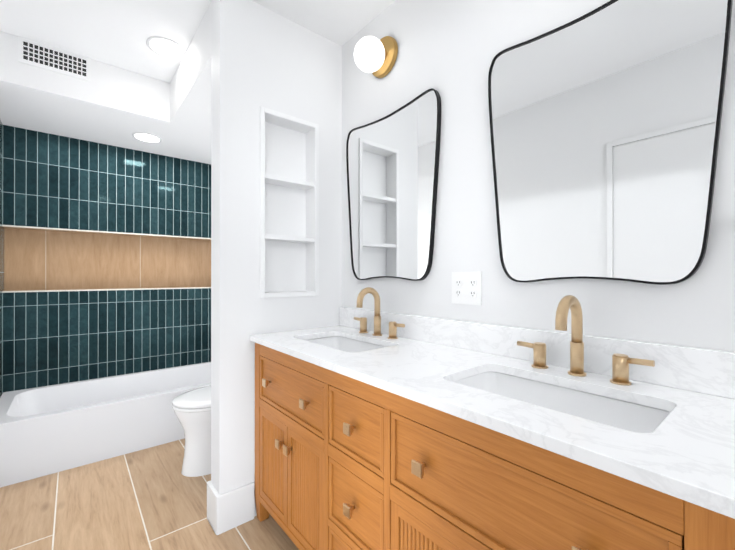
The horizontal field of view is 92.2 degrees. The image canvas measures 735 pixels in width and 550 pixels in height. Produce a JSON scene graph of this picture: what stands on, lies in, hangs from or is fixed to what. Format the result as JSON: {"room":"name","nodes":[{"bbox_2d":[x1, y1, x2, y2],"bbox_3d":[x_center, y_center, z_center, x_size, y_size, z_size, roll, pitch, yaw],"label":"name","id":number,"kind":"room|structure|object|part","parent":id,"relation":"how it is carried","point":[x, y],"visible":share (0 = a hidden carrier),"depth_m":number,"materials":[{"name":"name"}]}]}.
{"room":"bathroom","nodes":[
{"label":"bathroom","id":0,"kind":"room"},
{"bbox_2d":[0,120,3,396],"bbox_3d":[-2.459,-0.078,2.225,0.160,2.538,0.970,0,0,-40],"label":"wall tiles","id":1,"kind":"structure","parent":0,"point":[1,221],"depth_m":2.49,"materials":[{"name":"teal tile"}]},
{"bbox_2d":[0,3,210,163],"bbox_3d":[-1.419,-1.210,2.357,1.605,0.273,1.780,0,0,-40],"label":"soffit","id":2,"kind":"structure","parent":0,"point":[108,104],"depth_m":2.33,"materials":[{"name":"white paint"}]},
{"bbox_2d":[18,36,90,81],"bbox_3d":[-1.847,-1.277,2.100,0.324,0.145,0.006,0,0,-40],"label":"ceiling vent","id":3,"kind":"object","parent":2,"relation":"in","point":[44,56],"visible":1,"depth_m":2.09,"materials":[{"name":"white metal"}]},
{"bbox_2d":[132,132,161,142],"bbox_3d":[-1.717,-1.069,2.759,0.200,0.008,0.200,0,0,-40],"label":"recessed light","id":4,"kind":"object","parent":2,"relation":"in","point":[146,137],"visible":1,"depth_m":2.75,"materials":[{"name":"white"}]},
{"bbox_2d":[2,125,210,393],"bbox_3d":[-1.992,-0.076,3.138,1.725,2.538,0.162,0,0,-40],"label":"wall tile","id":5,"kind":"structure","parent":0,"point":[107,260],"depth_m":2.90,"materials":[{"name":"teal tile"}]},
{"bbox_2d":[0,438,298,549],"bbox_3d":[-0.400,1.239,1.125,1.845,0.100,5.290,0,0,-40],"label":"floor","id":6,"kind":"structure","parent":0,"point":[152,498],"depth_m":1.77,"materials":[{"name":"beige tile"}]},
{"bbox_2d":[0,362,210,487],"bbox_3d":[-1.741,1.014,2.740,1.595,0.355,0.763,0,0,-40],"label":"bathtub","id":7,"kind":"object","parent":6,"relation":"on","point":[48,430],"visible":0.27,"depth_m":2.35,"materials":[{"name":"white ceramic"}]},
{"bbox_2d":[172,385,210,476],"bbox_3d":[-0.862,0.782,2.329,0.755,0.818,0.426,0,0,-40],"label":"toilet","id":8,"kind":"object","parent":6,"relation":"on","point":[191,409],"visible":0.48,"depth_m":2.10,"materials":[{"name":"white ceramic"}]},
{"bbox_2d":[250,339,734,549],"bbox_3d":[0.164,0.754,1.264,0.554,0.870,1.650,0,0,-40],"label":"bathroom vanity","id":9,"kind":"object","parent":6,"relation":"on","point":[376,428],"depth_m":0.90,"materials":[{"name":"brown wood"}]},
{"bbox_2d":[250,327,734,510],"bbox_3d":[0.167,0.338,1.265,0.553,0.090,1.656,0,0,-40],"label":"countertop","id":10,"kind":"structure","parent":9,"relation":"on","point":[672,436],"depth_m":0.88,"materials":[{"name":"white stone"}]},
{"bbox_2d":[354,287,404,338],"bbox_3d":[0.009,0.176,1.694,0.150,0.235,0.360,0,0,-40],"label":"faucet","id":11,"kind":"object","parent":10,"relation":"on","point":[362,333],"depth_m":1.71,"materials":[{"name":"gold metal"}]},
{"bbox_2d":[517,295,654,385],"bbox_3d":[0.578,0.175,1.010,0.150,0.235,0.360,0,0,-40],"label":"faucet","id":12,"kind":"object","parent":10,"relation":"on","point":[576,376],"depth_m":1.02,"materials":[{"name":"gold metal"}]},
{"bbox_2d":[0,0,395,82],"bbox_3d":[-0.400,-1.399,1.130,1.845,0.100,5.290,0,0,-40],"label":"ceiling","id":13,"kind":"structure","parent":0,"point":[117,33],"depth_m":1.89,"materials":[{"name":"white paint"}]},
{"bbox_2d":[146,36,184,57],"bbox_3d":[-1.193,-1.344,2.095,0.200,0.008,0.200,0,0,-40],"label":"recessed light","id":14,"kind":"object","parent":13,"relation":"in","point":[165,47],"visible":1,"depth_m":2.08,"materials":[{"name":"white"}]},
{"bbox_2d":[211,0,341,516],"bbox_3d":[-0.459,-0.079,1.911,0.695,2.538,0.130,0,0,-40],"label":"wall","id":15,"kind":"structure","parent":0,"point":[263,56],"depth_m":1.73,"materials":[{"name":"white paint"}]},
{"bbox_2d":[207,480,253,521],"bbox_3d":[-0.530,1.103,1.944,0.668,0.175,0.021,0,0,-40],"label":"baseboard","id":16,"kind":"structure","parent":15,"relation":"attached to","point":[230,509],"depth_m":1.67,"materials":[{"name":"white"}]},
{"bbox_2d":[260,106,318,297],"bbox_3d":[-0.435,-0.362,1.905,0.339,0.954,0.106,0,0,-40],"label":"built-in shelf","id":17,"kind":"object","parent":15,"relation":"attached to","point":[289,205],"depth_m":1.95,"materials":[{"name":"white"}]},
{"bbox_2d":[338,307,734,398],"bbox_3d":[0.371,0.239,1.436,0.019,0.107,1.656,0,0,-40],"label":"backsplash","id":18,"kind":"structure","parent":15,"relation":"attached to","point":[712,372],"depth_m":1.06,"materials":[{"name":"white stone"}]},
{"bbox_2d":[342,0,734,351],"bbox_3d":[0.264,-0.079,1.679,0.120,2.538,5.290,0,0,-40],"label":"wall","id":19,"kind":"structure","parent":0,"point":[449,50],"depth_m":1.37,"materials":[{"name":"white paint"}]},
{"bbox_2d":[354,36,397,77],"bbox_3d":[0.019,-1.098,1.738,0.177,0.195,0.190,0,0,-40],"label":"sconce","id":20,"kind":"object","parent":19,"relation":"attached to","point":[375,57],"visible":1,"depth_m":1.71,"materials":[{"name":"white glass"}]},
{"bbox_3d":[0.010,-1.076,1.730,0.152,0.152,0.152,0,0,-40],"label":"globe","id":21,"kind":"part","parent":20,"relation":"part of","materials":[{"name":"white glass"}]},
{"bbox_2d":[346,88,440,280],"bbox_3d":[0.098,-0.392,1.764,0.021,0.838,0.659,0,0,-40],"label":"mirror","id":22,"kind":"object","parent":19,"relation":"attached to","point":[392,161],"visible":0.96,"depth_m":1.71,"materials":[{"name":"black mirror"}]},
{"bbox_2d":[452,272,481,304],"bbox_3d":[0.395,0.052,1.419,0.009,0.130,0.138,0,0,-40],"label":"electrical outlet plate","id":23,"kind":"object","parent":19,"relation":"attached to","point":[466,287],"visible":1,"depth_m":1.41,"materials":[{"name":"white plastic"}]},
{"bbox_2d":[488,0,731,284],"bbox_3d":[0.663,-0.393,1.084,0.021,0.838,0.637,0,0,-40],"label":"mirror","id":24,"kind":"object","parent":19,"relation":"attached to","point":[605,122],"visible":0.96,"depth_m":1.02,"materials":[{"name":"black mirror"}]}
]}

